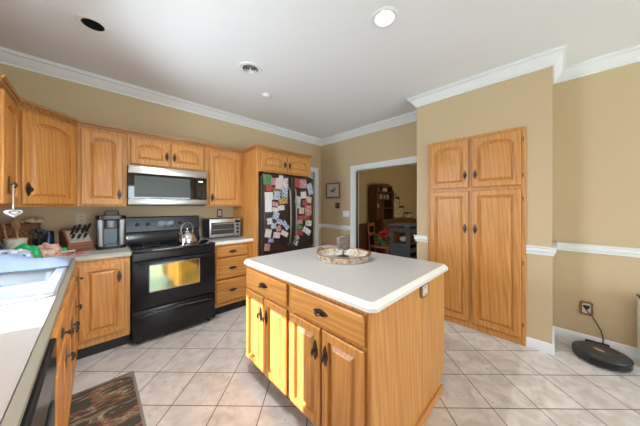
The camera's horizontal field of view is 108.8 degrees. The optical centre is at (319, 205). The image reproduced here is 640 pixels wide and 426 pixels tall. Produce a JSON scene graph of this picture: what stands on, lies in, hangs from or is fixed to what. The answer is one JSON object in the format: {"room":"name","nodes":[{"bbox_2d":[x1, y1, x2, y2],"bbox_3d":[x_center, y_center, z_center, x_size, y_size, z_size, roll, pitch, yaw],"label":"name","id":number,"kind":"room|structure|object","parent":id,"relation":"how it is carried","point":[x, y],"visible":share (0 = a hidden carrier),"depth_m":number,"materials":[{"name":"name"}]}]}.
{"room":"kitchen","nodes":[
{"label":"kitchen","id":0,"kind":"room"},
{"bbox_2d":[0,64,416,246],"bbox_3d":[0.511,-0.080,5.434,9.865,2.860,0.120,0,0,-44],"label":"wall","id":1,"kind":"structure","parent":0,"point":[75,100],"depth_m":2.83,"materials":[{"name":"beige paint"}]},
{"bbox_2d":[76,213,85,223],"bbox_3d":[-2.499,0.130,2.394,0.075,0.120,0.011,0,0,-44],"label":"outlet","id":2,"kind":"object","parent":1,"relation":"attached to","point":[80,217],"visible":1,"depth_m":2.39,"materials":[{"name":"beige plastic"}]},
{"bbox_2d":[78,215,83,221],"bbox_3d":[-2.496,0.130,2.392,0.045,0.082,0.003,0,0,-44],"label":"socket","id":3,"kind":"object","parent":2,"relation":"attached to","point":[80,217],"depth_m":2.39,"materials":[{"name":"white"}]},
{"bbox_2d":[77,120,126,206],"bbox_3d":[-2.251,-0.402,2.376,0.361,0.814,0.385,0,0,-44],"label":"upper cabinet","id":4,"kind":"object","parent":1,"relation":"attached to","point":[101,148],"visible":1,"depth_m":2.26,"materials":[{"name":"brown wood"}]},
{"bbox_2d":[127,128,205,171],"bbox_3d":[-1.847,-0.617,2.772,0.767,0.384,0.385,0,0,-44],"label":"upper cabinet","id":5,"kind":"object","parent":1,"relation":"attached to","point":[147,149],"visible":1,"depth_m":2.62,"materials":[{"name":"brown wood"}]},
{"bbox_2d":[127,165,206,205],"bbox_3d":[-1.840,-0.212,2.765,0.765,0.424,0.405,0,0,-44],"label":"microwave","id":6,"kind":"object","parent":5,"relation":"attached to","point":[146,186],"visible":0.98,"depth_m":2.58,"materials":[{"name":"silver metal"}]},
{"bbox_2d":[217,209,221,216],"bbox_3d":[-1.484,0.105,3.388,0.075,0.120,0.011,0,0,-44],"label":"outlet","id":7,"kind":"object","parent":1,"relation":"attached to","point":[219,211],"visible":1,"depth_m":3.38,"materials":[{"name":"beige plastic"}]},
{"bbox_2d":[204,143,242,205],"bbox_3d":[-1.389,-0.402,3.220,0.513,0.814,0.385,0,0,-44],"label":"upper cabinet","id":8,"kind":"object","parent":1,"relation":"attached to","point":[223,164],"visible":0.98,"depth_m":3.10,"materials":[{"name":"brown wood"}]},
{"bbox_2d":[310,167,318,246],"bbox_3d":[-0.359,0.280,4.483,0.900,2.140,0.022,0,0,-44],"label":"trim","id":9,"kind":"structure","parent":1,"relation":"attached to","point":[312,169],"depth_m":4.76,"materials":[{"name":"white paint"}]},
{"bbox_2d":[359,218,416,250],"bbox_3d":[2.070,0.900,6.855,5.450,0.900,0.030,0,0,-44],"label":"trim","id":10,"kind":"structure","parent":1,"relation":"attached to","point":[363,230],"depth_m":5.96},
{"bbox_2d":[0,0,639,138],"bbox_3d":[1.489,-1.390,0.384,4.435,0.001,8.705,0,0,-44],"label":"ceiling","id":11,"kind":"structure","parent":0,"point":[327,71],"depth_m":1.97,"materials":[{"name":"white paint"}]},
{"bbox_2d":[74,14,109,33],"bbox_3d":[-1.739,-1.438,1.754,0.196,0.114,0.196,0,0,-44],"label":"recessed light","id":12,"kind":"object","parent":11,"relation":"in","point":[90,23],"visible":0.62,"depth_m":1.78,"materials":[{"name":"white plastic"}]},
{"bbox_2d":[238,62,261,75],"bbox_3d":[-0.704,-1.383,2.320,0.236,0.014,0.236,0,0,-44],"label":"ceiling vent","id":13,"kind":"object","parent":11,"relation":"in","point":[248,68],"visible":1,"depth_m":2.31,"materials":[{"name":"white plastic"}]},
{"bbox_2d":[262,93,270,98],"bbox_3d":[-0.674,-1.371,2.868,0.112,0.036,0.112,0,0,-44],"label":"smoke detector","id":14,"kind":"object","parent":11,"relation":"attached to","point":[264,95],"visible":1,"depth_m":2.84,"materials":[{"name":"white plastic"}]},
{"bbox_2d":[371,6,398,28],"bbox_3d":[0.477,-1.435,1.692,0.202,0.109,0.202,0,0,-44],"label":"recessed light","id":15,"kind":"object","parent":11,"relation":"in","point":[384,17],"visible":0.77,"depth_m":1.73,"materials":[{"name":"white plastic"}]},
{"bbox_2d":[72,306,639,425],"bbox_3d":[1.489,1.390,0.384,4.435,0.080,8.705,0,0,-44],"label":"floor","id":16,"kind":"structure","parent":0,"point":[201,373],"depth_m":1.76,"materials":[{"name":"tile"}]},
{"bbox_2d":[20,338,56,425],"bbox_3d":[-0.989,0.907,0.431,0.611,0.846,0.602,0,0,-44],"label":"dishwasher","id":17,"kind":"object","parent":16,"relation":"on","point":[40,408],"visible":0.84,"depth_m":0.68,"materials":[{"name":"black metal"}]},
{"bbox_2d":[50,267,82,425],"bbox_3d":[-1.748,0.913,1.199,0.680,0.874,1.548,0,0,-44],"label":"base cabinet","id":18,"kind":"object","parent":16,"relation":"on","point":[66,328],"visible":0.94,"depth_m":1.18,"materials":[{"name":"brown wood"}]},
{"bbox_2d":[0,245,130,425],"bbox_3d":[-1.195,0.454,0.848,1.009,0.040,4.045,0,0,-44],"label":"countertop","id":19,"kind":"structure","parent":18,"relation":"on","point":[26,328],"depth_m":0.74,"materials":[{"name":"beige laminate"}]},
{"bbox_2d":[2,237,27,248],"bbox_3d":[-2.578,0.354,1.940,0.132,0.160,0.132,0,0,-44],"label":"utensil crock","id":20,"kind":"object","parent":19,"relation":"on","point":[10,243],"visible":0.57,"depth_m":1.90,"materials":[{"name":"beige ceramic"}]},
{"bbox_2d":[1,219,7,238],"bbox_3d":[-2.599,0.258,1.895,0.055,0.295,0.048,0,0,-44],"label":"wooden spoon","id":21,"kind":"object","parent":20,"relation":"in","point":[2,222],"visible":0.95,"depth_m":1.88,"materials":[{"name":"brown wood"}]},
{"bbox_2d":[11,218,19,238],"bbox_3d":[-2.564,0.255,1.931,0.054,0.300,0.054,0,0,-44],"label":"wooden spoon","id":22,"kind":"object","parent":20,"relation":"in","point":[15,224],"visible":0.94,"depth_m":1.93,"materials":[{"name":"brown wood"}]},
{"bbox_2d":[0,249,33,257],"bbox_3d":[-2.295,0.372,1.672,0.268,0.123,0.154,0,0,-44],"label":"cloth bundle","id":23,"kind":"object","parent":19,"relation":"on","point":[22,252],"visible":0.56,"depth_m":1.69,"materials":[{"name":"fabric"}]},
{"bbox_2d":[0,223,40,244],"bbox_3d":[-2.768,0.298,2.020,0.392,0.271,0.166,0,0,-44],"label":"wicker basket","id":24,"kind":"object","parent":19,"relation":"on","point":[24,229],"visible":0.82,"depth_m":2.04,"materials":[{"name":"brown wicker"}]},
{"bbox_2d":[24,217,43,223],"bbox_3d":[-2.658,0.133,2.128,0.122,0.063,0.080,0,0,-44],"label":"seashell","id":25,"kind":"object","parent":24,"relation":"in","point":[33,220],"visible":1,"depth_m":2.11,"materials":[{"name":"beige"}]},
{"bbox_2d":[14,244,42,257],"bbox_3d":[-2.364,0.366,1.835,0.175,0.135,0.103,0,0,-44],"label":"snack bag","id":26,"kind":"object","parent":19,"relation":"on","point":[34,249],"visible":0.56,"depth_m":1.84,"materials":[{"name":"green plastic"}]},
{"bbox_2d":[0,266,67,305],"bbox_3d":[-1.747,0.507,1.184,0.560,0.175,0.793,0,0,-44],"label":"sink","id":27,"kind":"object","parent":19,"relation":"in","point":[22,286],"visible":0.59,"depth_m":1.30,"materials":[{"name":"grey ceramic"}]},
{"bbox_2d":[0,254,72,272],"bbox_3d":[-2.075,0.365,1.495,0.618,0.100,0.360,0,0,-44],"label":"dish towel","id":28,"kind":"object","parent":19,"relation":"on","point":[9,263],"visible":1,"depth_m":1.50,"materials":[{"name":"fabric"}]},
{"bbox_2d":[32,238,44,245],"bbox_3d":[-2.498,0.363,2.032,0.072,0.142,0.072,0,0,-44],"label":"utensil cup","id":29,"kind":"object","parent":19,"relation":"on","point":[40,241],"visible":0.38,"depth_m":2.01,"materials":[{"name":"black ceramic"}]},
{"bbox_2d":[29,229,35,238],"bbox_3d":[-2.519,0.310,2.012,0.050,0.210,0.018,0,0,-44],"label":"utensil","id":30,"kind":"object","parent":29,"relation":"in","point":[31,232],"visible":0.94,"depth_m":2.01,"materials":[{"name":"black"}]},
{"bbox_2d":[34,227,41,238],"bbox_3d":[-2.492,0.302,2.026,0.043,0.224,0.021,0,0,-44],"label":"utensil","id":31,"kind":"object","parent":29,"relation":"in","point":[38,230],"visible":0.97,"depth_m":2.02,"materials":[{"name":"black"}]},
{"bbox_2d":[40,230,47,238],"bbox_3d":[-2.485,0.315,2.058,0.018,0.200,0.050,0,0,38],"label":"utensil","id":32,"kind":"object","parent":29,"relation":"in","point":[43,232],"visible":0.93,"depth_m":2.06,"materials":[{"name":"black"}]},
{"bbox_2d":[44,231,54,243],"bbox_3d":[-2.550,0.334,2.150,0.084,0.200,0.084,0,0,-44],"label":"canister","id":33,"kind":"object","parent":19,"relation":"on","point":[49,237],"visible":0.44,"depth_m":2.14,"materials":[{"name":"blue metal"}]},
{"bbox_2d":[38,242,62,256],"bbox_3d":[-2.359,0.374,1.994,0.155,0.119,0.127,0,0,-44],"label":"plaid cloth","id":34,"kind":"object","parent":19,"relation":"on","point":[47,250],"visible":0.82,"depth_m":1.97,"materials":[{"name":"pink fabric"}]},
{"bbox_2d":[59,252,85,255],"bbox_3d":[-2.227,0.428,2.060,0.166,0.012,0.092,0,0,-44],"label":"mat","id":35,"kind":"object","parent":19,"relation":"on","point":[76,253],"visible":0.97,"depth_m":2.04,"materials":[{"name":"red fabric"}]},
{"bbox_2d":[59,228,92,252],"bbox_3d":[-2.370,0.327,2.228,0.200,0.215,0.176,0,0,25],"label":"knife block","id":36,"kind":"object","parent":19,"relation":"on","point":[86,244],"visible":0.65,"depth_m":2.17,"materials":[{"name":"brown wood"}]},
{"bbox_2d":[69,225,76,235],"bbox_3d":[-2.320,0.234,2.151,0.084,0.106,0.022,0,0,16],"label":"kitchen knife","id":37,"kind":"object","parent":36,"relation":"in","point":[75,226],"visible":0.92,"depth_m":2.14,"materials":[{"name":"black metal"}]},
{"bbox_2d":[80,224,86,234],"bbox_3d":[-2.293,0.229,2.220,0.084,0.106,0.022,0,0,15],"label":"kitchen knife","id":38,"kind":"object","parent":36,"relation":"in","point":[85,225],"visible":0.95,"depth_m":2.21,"materials":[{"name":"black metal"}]},
{"bbox_2d":[95,210,125,249],"bbox_3d":[-2.213,0.238,2.420,0.285,0.393,0.230,0,0,43],"label":"coffee maker","id":39,"kind":"object","parent":19,"relation":"on","point":[110,229],"visible":1,"depth_m":2.37,"materials":[{"name":"black plastic"}]},
{"bbox_2d":[74,256,129,359],"bbox_3d":[-2.161,0.913,2.265,0.392,0.874,0.670,0,0,-44],"label":"base cabinet","id":40,"kind":"object","parent":16,"relation":"on","point":[104,288],"visible":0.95,"depth_m":2.06,"materials":[{"name":"brown wood"}]},
{"bbox_2d":[68,371,145,425],"bbox_3d":[-1.215,1.346,1.260,0.417,0.008,1.300,0,0,-44],"label":"kitchen rug","id":41,"kind":"object","parent":16,"relation":"on","point":[116,401],"visible":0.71,"depth_m":1.54,"materials":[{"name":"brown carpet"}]},
{"bbox_2d":[126,215,214,343],"bbox_3d":[-1.704,0.739,2.638,0.763,1.222,0.716,0,0,-44],"label":"stove","id":42,"kind":"object","parent":16,"relation":"on","point":[172,283],"visible":0.91,"depth_m":2.44,"materials":[{"name":"black metal"}]},
{"bbox_2d":[126,238,214,253],"bbox_3d":[-1.725,0.443,2.659,0.763,0.028,0.637,0,0,-44],"label":"cooktop","id":43,"kind":"object","parent":42,"relation":"in","point":[154,246],"depth_m":2.52,"materials":[{"name":"black glass"}]},
{"bbox_2d":[177,222,196,243],"bbox_3d":[-1.552,0.307,2.679,0.205,0.242,0.205,0,0,-28],"label":"kettle","id":44,"kind":"object","parent":42,"relation":"on","point":[186,237],"visible":1,"depth_m":2.61,"materials":[{"name":"silver metal"}]},
{"bbox_2d":[214,241,252,314],"bbox_3d":[-1.286,0.913,3.122,0.505,0.874,0.670,0,0,-44],"label":"base cabinet","id":45,"kind":"object","parent":16,"relation":"on","point":[230,268],"visible":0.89,"depth_m":2.88,"materials":[{"name":"brown wood"}]},
{"bbox_2d":[200,235,253,245],"bbox_3d":[-1.298,0.454,3.134,0.506,0.040,0.635,0,0,-44],"label":"countertop","id":46,"kind":"structure","parent":45,"relation":"on","point":[229,239],"depth_m":2.97,"materials":[{"name":"beige laminate"}]},
{"bbox_2d":[202,217,239,238],"bbox_3d":[-1.364,0.303,3.194,0.420,0.262,0.348,0,0,-44],"label":"toaster oven","id":47,"kind":"object","parent":46,"relation":"on","point":[211,227],"visible":0.99,"depth_m":3.08,"materials":[{"name":"grey metal"}]},
{"bbox_2d":[233,144,312,256],"bbox_3d":[-0.726,0.271,3.596,1.016,2.158,0.775,0,0,-44],"label":"tall cabinet","id":48,"kind":"object","parent":16,"relation":"on","point":[257,159],"visible":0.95,"depth_m":3.19,"materials":[{"name":"brown wood"}]},
{"bbox_2d":[259,173,312,255],"bbox_3d":[-0.662,0.455,3.538,0.880,1.790,0.848,0,0,-44],"label":"refrigerator","id":49,"kind":"object","parent":16,"relation":"on","point":[290,214],"visible":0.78,"depth_m":3.22,"materials":[{"name":"black metal"}]},
{"bbox_2d":[264,244,269,250],"bbox_3d":[-0.695,0.543,3.010,0.096,0.104,0.001,0,0,-44],"label":"photo","id":50,"kind":"object","parent":49,"relation":"attached to","point":[267,246],"visible":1,"depth_m":3.01},
{"bbox_2d":[263,174,271,184],"bbox_3d":[-0.689,-0.348,3.018,0.146,0.142,0.001,0,0,-44],"label":"photo","id":51,"kind":"object","parent":49,"relation":"attached to","point":[266,178],"visible":1,"depth_m":3.00},
{"bbox_2d":[264,229,271,237],"bbox_3d":[-0.683,0.360,3.022,0.115,0.128,0.001,0,0,-44],"label":"photo","id":52,"kind":"object","parent":49,"relation":"attached to","point":[268,231],"visible":1,"depth_m":3.02},
{"bbox_2d":[265,200,271,211],"bbox_3d":[-0.679,-0.002,3.019,0.102,0.164,0.001,0,0,-44],"label":"photo","id":53,"kind":"object","parent":49,"relation":"attached to","point":[268,203],"visible":1,"depth_m":3.02},
{"bbox_2d":[265,192,272,199],"bbox_3d":[-0.673,-0.133,3.027,0.134,0.107,0.001,0,0,-44],"label":"photo","id":54,"kind":"object","parent":49,"relation":"attached to","point":[268,195],"visible":1,"depth_m":3.03},
{"bbox_2d":[266,184,271,190],"bbox_3d":[-0.673,-0.238,3.024,0.094,0.090,0.001,0,0,-44],"label":"photo","id":55,"kind":"object","parent":49,"relation":"attached to","point":[268,187],"visible":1,"depth_m":3.02},
{"bbox_2d":[267,217,272,224],"bbox_3d":[-0.667,0.200,3.032,0.092,0.095,0.001,0,0,-44],"label":"photo","id":56,"kind":"object","parent":49,"relation":"attached to","point":[269,220],"visible":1,"depth_m":3.03},
{"bbox_2d":[271,178,275,184],"bbox_3d":[-0.621,-0.328,3.082,0.088,0.098,0.001,0,0,-44],"label":"photo","id":57,"kind":"object","parent":49,"relation":"attached to","point":[273,180],"visible":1,"depth_m":3.08},
{"bbox_2d":[272,211,279,219],"bbox_3d":[-0.596,0.135,3.103,0.123,0.127,0.001,0,0,-44],"label":"photo","id":58,"kind":"object","parent":49,"relation":"attached to","point":[275,214],"visible":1,"depth_m":3.10},
{"bbox_2d":[273,232,279,237],"bbox_3d":[-0.587,0.395,3.108,0.118,0.096,0.001,0,0,-44],"label":"photo","id":59,"kind":"object","parent":49,"relation":"attached to","point":[276,234],"visible":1,"depth_m":3.10},
{"bbox_2d":[274,191,280,199],"bbox_3d":[-0.582,-0.142,3.119,0.109,0.124,0.001,0,0,-44],"label":"photo","id":60,"kind":"object","parent":49,"relation":"attached to","point":[276,193],"visible":1,"depth_m":3.11},
{"bbox_2d":[276,178,282,188],"bbox_3d":[-0.560,-0.310,3.140,0.118,0.151,0.001,0,0,-44],"label":"photo","id":61,"kind":"object","parent":49,"relation":"attached to","point":[279,184],"visible":1,"depth_m":3.14},
{"bbox_2d":[278,198,287,204],"bbox_3d":[-0.511,-0.070,3.183,0.161,0.101,0.001,0,0,-44],"label":"photo","id":62,"kind":"object","parent":49,"relation":"attached to","point":[281,200],"visible":1,"depth_m":3.19},
{"bbox_2d":[281,186,287,197],"bbox_3d":[-0.494,-0.195,3.207,0.112,0.156,0.001,0,0,-44],"label":"photo","id":63,"kind":"object","parent":49,"relation":"attached to","point":[284,194],"visible":1,"depth_m":3.20},
{"bbox_2d":[281,230,287,236],"bbox_3d":[-0.495,0.385,3.200,0.140,0.117,0.001,0,0,-44],"label":"photo","id":64,"kind":"object","parent":49,"relation":"attached to","point":[284,233],"visible":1,"depth_m":3.20},
{"bbox_2d":[282,178,287,186],"bbox_3d":[-0.487,-0.328,3.210,0.105,0.133,0.001,0,0,-44],"label":"photo","id":65,"kind":"object","parent":49,"relation":"attached to","point":[284,180],"visible":1,"depth_m":3.21},
{"bbox_2d":[282,220,288,229],"bbox_3d":[-0.483,0.270,3.216,0.148,0.153,0.001,0,0,-44],"label":"photo","id":66,"kind":"object","parent":49,"relation":"attached to","point":[286,226],"visible":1,"depth_m":3.21},
{"bbox_2d":[295,178,299,187],"bbox_3d":[-0.331,-0.338,3.364,0.103,0.134,0.001,0,0,-44],"label":"photo","id":67,"kind":"object","parent":49,"relation":"attached to","point":[297,181],"visible":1,"depth_m":3.36},
{"bbox_2d":[299,207,303,213],"bbox_3d":[-0.276,0.070,3.412,0.110,0.105,0.001,0,0,-44],"label":"photo","id":68,"kind":"object","parent":49,"relation":"attached to","point":[301,210],"visible":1,"depth_m":3.41},
{"bbox_2d":[300,179,306,187],"bbox_3d":[-0.253,-0.333,3.439,0.136,0.141,0.001,0,0,-44],"label":"photo","id":69,"kind":"object","parent":49,"relation":"attached to","point":[302,181],"visible":1,"depth_m":3.44},
{"bbox_2d":[298,215,309,219],"bbox_3d":[-0.242,0.175,3.456,0.224,0.062,0.001,0,0,-44],"label":"photo","id":70,"kind":"object","parent":49,"relation":"attached to","point":[308,216],"visible":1,"depth_m":3.45},
{"bbox_2d":[302,226,310,234],"bbox_3d":[-0.201,0.378,3.486,0.180,0.154,0.001,0,0,-44],"label":"photo","id":71,"kind":"object","parent":49,"relation":"attached to","point":[306,230],"visible":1,"depth_m":3.48},
{"bbox_2d":[305,205,311,215],"bbox_3d":[-0.181,0.070,3.508,0.142,0.158,0.001,0,0,-44],"label":"photo","id":72,"kind":"object","parent":49,"relation":"attached to","point":[308,211],"visible":1,"depth_m":3.51},
{"bbox_2d":[306,183,313,194],"bbox_3d":[-0.152,-0.261,3.536,0.151,0.202,0.001,0,0,-44],"label":"photo","id":73,"kind":"object","parent":49,"relation":"attached to","point":[309,186],"visible":1,"depth_m":3.54},
{"bbox_2d":[246,265,443,425],"bbox_3d":[0.162,0.913,1.801,1.098,0.874,1.223,0,0,-44],"label":"base cabinet","id":74,"kind":"object","parent":16,"relation":"on","point":[338,363],"visible":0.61,"depth_m":1.29,"materials":[{"name":"brown wood"}]},
{"bbox_2d":[244,245,447,312],"bbox_3d":[0.164,0.454,1.802,1.031,0.040,1.249,0,0,-44],"label":"countertop","id":75,"kind":"structure","parent":74,"relation":"on","point":[371,286],"depth_m":1.47,"materials":[{"name":"beige laminate"}]},
{"bbox_2d":[316,247,370,263],"bbox_3d":[0.193,0.397,1.904,0.452,0.075,0.448,0,0,27],"label":"round tray","id":76,"kind":"object","parent":75,"relation":"on","point":[328,255],"visible":0.97,"depth_m":1.91,"materials":[{"name":"brown wood"}]},
{"bbox_2d":[337,235,349,257],"bbox_3d":[0.193,0.333,1.904,0.109,0.175,0.109,0,0,-44],"label":"candle holder","id":77,"kind":"object","parent":76,"relation":"on","point":[346,241],"visible":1,"depth_m":1.87,"materials":[{"name":"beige glass"}]},
{"bbox_2d":[337,235,349,249],"bbox_3d":[0.193,0.299,1.904,0.109,0.108,0.109,0,0,-44],"label":"shade","id":78,"kind":"object","parent":77,"relation":"hanging from","point":[347,237],"depth_m":1.87,"materials":[{"name":"grey fabric"}]},
{"bbox_2d":[420,283,428,298],"bbox_3d":[0.658,0.527,1.441,0.127,0.094,0.011,0,0,-44],"label":"outlet","id":79,"kind":"object","parent":74,"relation":"attached to","point":[424,289],"visible":0.9,"depth_m":1.43,"materials":[{"name":"white plastic"}]},
{"bbox_2d":[423,284,427,295],"bbox_3d":[0.661,0.527,1.438,0.076,0.064,0.003,0,0,-44],"label":"socket","id":80,"kind":"object","parent":79,"relation":"attached to","point":[425,287],"depth_m":1.44,"materials":[{"name":"white plastic"}]},
{"bbox_2d":[585,311,609,346],"bbox_3d":[2.635,1.183,2.122,0.115,0.333,0.270,0,0,-44],"label":"power cord","id":81,"kind":"object","parent":16,"relation":"on","point":[602,343],"visible":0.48,"depth_m":2.17,"materials":[{"name":"black plastic"}]},
{"bbox_2d":[572,340,633,371],"bbox_3d":[2.447,1.303,1.996,0.343,0.092,0.342,0,0,-17],"label":"robot vacuum","id":82,"kind":"object","parent":16,"relation":"on","point":[600,355],"visible":1,"depth_m":1.94,"materials":[{"name":"grey plastic"}]},
{"bbox_2d":[636,294,639,361],"bbox_3d":[2.914,1.058,1.748,0.150,0.585,0.580,0,0,-44],"label":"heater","id":83,"kind":"object","parent":16,"relation":"on","point":[638,295],"visible":1,"depth_m":1.97,"materials":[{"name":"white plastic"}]},
{"bbox_2d":[321,62,639,347],"bbox_3d":[3.072,-0.080,1.851,0.120,2.860,8.585,0,0,-44],"label":"wall","id":84,"kind":"structure","parent":0,"point":[596,117],"depth_m":2.23,"materials":[{"name":"beige paint"}]},
{"bbox_2d":[326,182,339,197],"bbox_3d":[0.260,-0.315,4.621,0.022,0.310,0.380,0,0,-44],"label":"picture frame","id":85,"kind":"object","parent":84,"relation":"attached to","point":[332,189],"visible":1,"depth_m":4.62,"materials":[{"name":"brown wood"}]},
{"bbox_2d":[321,224,349,229],"bbox_3d":[0.290,0.415,4.585,0.030,0.080,0.785,0,0,-44],"label":"trim","id":86,"kind":"structure","parent":84,"relation":"attached to","point":[332,226],"depth_m":4.55,"materials":[{"name":"white paint"}]},
{"bbox_2d":[343,211,348,216],"bbox_3d":[0.495,0.150,4.383,0.020,0.114,0.160,0,0,-44],"label":"light switch","id":87,"kind":"object","parent":84,"relation":"attached to","point":[345,213],"visible":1,"depth_m":4.38,"materials":[{"name":"white plastic"}]},
{"bbox_2d":[356,172,357,247],"bbox_3d":[0.695,0.355,4.286,0.040,1.990,0.012,0,0,-44],"label":"trim","id":88,"kind":"structure","parent":84,"relation":"attached to","point":[356,172],"depth_m":4.28,"materials":[{"name":"white paint"}]},
{"bbox_2d":[350,156,416,247],"bbox_3d":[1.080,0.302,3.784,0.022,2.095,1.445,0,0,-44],"label":"trim","id":89,"kind":"structure","parent":84,"relation":"attached to","point":[414,158],"depth_m":4.25,"materials":[{"name":"white paint"}]},
{"bbox_2d":[579,300,592,315],"bbox_3d":[2.600,0.998,2.235,0.016,0.132,0.088,0,0,-44],"label":"outlet","id":90,"kind":"object","parent":84,"relation":"attached to","point":[584,306],"visible":1,"depth_m":2.23,"materials":[{"name":"beige plastic"}]},
{"bbox_2d":[582,303,590,313],"bbox_3d":[2.598,0.998,2.234,0.003,0.092,0.054,0,0,-44],"label":"socket","id":91,"kind":"object","parent":90,"relation":"attached to","point":[586,307],"depth_m":2.23,"materials":[{"name":"white plastic"}]},
{"bbox_2d":[554,326,637,358],"bbox_3d":[4.191,1.304,0.612,0.016,0.092,5.010,0,0,-44],"label":"baseboard","id":92,"kind":"structure","parent":84,"relation":"attached to","point":[630,351],"depth_m":2.19,"materials":[{"name":"white paint"}]},
{"bbox_2d":[556,242,639,257],"bbox_3d":[4.186,0.415,0.607,0.030,0.080,5.010,0,0,-44],"label":"trim","id":93,"kind":"structure","parent":84,"relation":"attached to","point":[597,249],"depth_m":2.17,"materials":[{"name":"white paint"}]},
{"bbox_2d":[417,66,551,343],"bbox_3d":[1.849,-0.020,2.686,0.460,2.740,1.230,0,0,-44],"label":"wall","id":94,"kind":"structure","parent":0,"point":[526,99],"depth_m":2.21,"materials":[{"name":"beige paint"}]},
{"bbox_2d":[0,43,639,145],"bbox_3d":[1.489,-1.332,0.384,4.195,0.114,8.465,0,0,-44],"label":"trim","id":95,"kind":"structure","parent":94,"relation":"attached to","point":[555,57],"depth_m":2.42,"materials":[{"name":"white paint"}]},
{"bbox_2d":[414,235,427,241],"bbox_3d":[1.284,0.415,2.913,0.030,0.080,0.174,0,0,-44],"label":"trim","id":96,"kind":"structure","parent":94,"relation":"attached to","point":[420,238],"depth_m":2.91,"materials":[{"name":"white paint"}]},
{"bbox_2d":[428,126,525,345],"bbox_3d":[1.644,0.291,2.507,0.082,2.118,0.909,0,0,-44],"label":"pantry cabinet","id":97,"kind":"object","parent":94,"relation":"attached to","point":[477,183],"visible":0.98,"depth_m":2.43,"materials":[{"name":"brown wood"}]},
{"bbox_2d":[526,336,554,355],"bbox_3d":[2.053,1.304,2.137,0.016,0.092,0.193,0,0,-44],"label":"baseboard","id":98,"kind":"structure","parent":94,"relation":"attached to","point":[545,347],"depth_m":2.13,"materials":[{"name":"white paint"}]},
{"bbox_2d":[526,245,556,255],"bbox_3d":[2.053,0.415,2.127,0.030,0.080,0.207,0,0,-44],"label":"trim","id":99,"kind":"structure","parent":94,"relation":"attached to","point":[530,249],"depth_m":2.12,"materials":[{"name":"white paint"}]},
{"bbox_2d":[552,326,554,346],"bbox_3d":[2.279,1.304,2.235,0.476,0.092,0.016,0,0,-44],"label":"baseboard","id":100,"kind":"structure","parent":94,"relation":"attached to","point":[553,328],"depth_m":2.23,"materials":[{"name":"white paint"}]},
{"bbox_3d":[3.650,1.390,5.313,5.550,0.080,4.685,0,0,-44],"label":"floor","id":101,"kind":"structure","parent":0,"visible":0},
{"bbox_2d":[367,222,389,254],"bbox_3d":[1.333,0.860,5.062,0.469,0.981,0.420,0,0,31],"label":"dining chair","id":102,"kind":"object","parent":101,"relation":"on","point":[374,245],"visible":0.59,"depth_m":5.00,"materials":[{"name":"brown wood"}]},
{"bbox_2d":[374,229,389,245],"bbox_3d":[1.384,0.688,4.972,0.406,0.353,0.398,0,0,-13],"label":"poinsettia","id":103,"kind":"object","parent":102,"relation":"on","point":[382,235],"visible":0.98,"depth_m":4.90,"materials":[{"name":"red plant"}]},
{"bbox_2d":[368,183,412,254],"bbox_3d":[2.065,0.370,6.531,1.810,1.960,0.423,0,0,-44],"label":"hutch","id":104,"kind":"object","parent":101,"relation":"on","point":[382,216],"visible":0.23,"depth_m":6.05,"materials":[{"name":"brown wood"}]},
{"bbox_2d":[368,217,412,220],"bbox_3d":[2.065,0.370,6.531,1.810,0.040,0.423,0,0,-44],"label":"countertop","id":105,"kind":"structure","parent":104,"relation":"on","point":[380,219],"depth_m":6.18,"materials":[{"name":"brown wood"}]},
{"bbox_2d":[393,190,403,217],"bbox_3d":[2.285,-0.051,6.857,0.660,0.800,0.170,0,0,-44],"label":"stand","id":106,"kind":"object","parent":104,"relation":"on","point":[398,211],"visible":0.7,"depth_m":6.74,"materials":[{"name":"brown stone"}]},
{"bbox_2d":[404,212,411,217],"bbox_3d":[2.683,0.270,6.994,0.220,0.160,0.140,0,0,-44],"label":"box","id":107,"kind":"object","parent":104,"relation":"on","point":[406,214],"visible":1,"depth_m":6.93,"materials":[{"name":"beige"}]},
{"bbox_2d":[388,223,416,258],"bbox_3d":[1.586,0.840,4.269,0.480,1.020,0.420,0,0,-44],"label":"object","id":108,"kind":"object","parent":101,"relation":"on","point":[408,249],"visible":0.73,"depth_m":4.14,"materials":[{"name":"grey paint"}]},
{"bbox_2d":[394,240,416,244],"bbox_3d":[1.586,0.680,4.269,0.399,0.020,0.343,0,0,-44],"label":"shelf","id":109,"kind":"object","parent":108,"relation":"attached to","point":[398,242],"depth_m":4.17,"materials":[{"name":"grey paint"}]},
{"bbox_3d":[-0.045,-0.080,-1.119,0.100,2.860,8.705,0,0,-44],"label":"wall","id":110,"kind":"structure","parent":0,"visible":0},
{"bbox_2d":[0,73,20,206],"bbox_3d":[-2.210,-0.402,1.446,0.395,0.814,0.439,0,0,-44],"label":"upper cabinet","id":111,"kind":"object","parent":110,"relation":"attached to","point":[9,112],"visible":0.99,"depth_m":1.50,"materials":[{"name":"brown wood"}]},
{"bbox_2d":[4,185,22,216],"bbox_3d":[-2.021,-0.036,1.511,0.016,0.219,0.084,0,0,3],"label":"heart ornament","id":112,"kind":"object","parent":111,"relation":"hanging from","point":[12,213],"visible":1,"depth_m":1.51,"materials":[{"name":"white plastic"}]},
{"bbox_2d":[14,98,78,206],"bbox_3d":[-2.495,-0.402,1.927,0.661,0.814,0.685,0,0,-44],"label":"upper cabinet","id":113,"kind":"object","parent":110,"relation":"attached to","point":[47,137],"visible":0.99,"depth_m":1.89,"materials":[{"name":"brown wood"}]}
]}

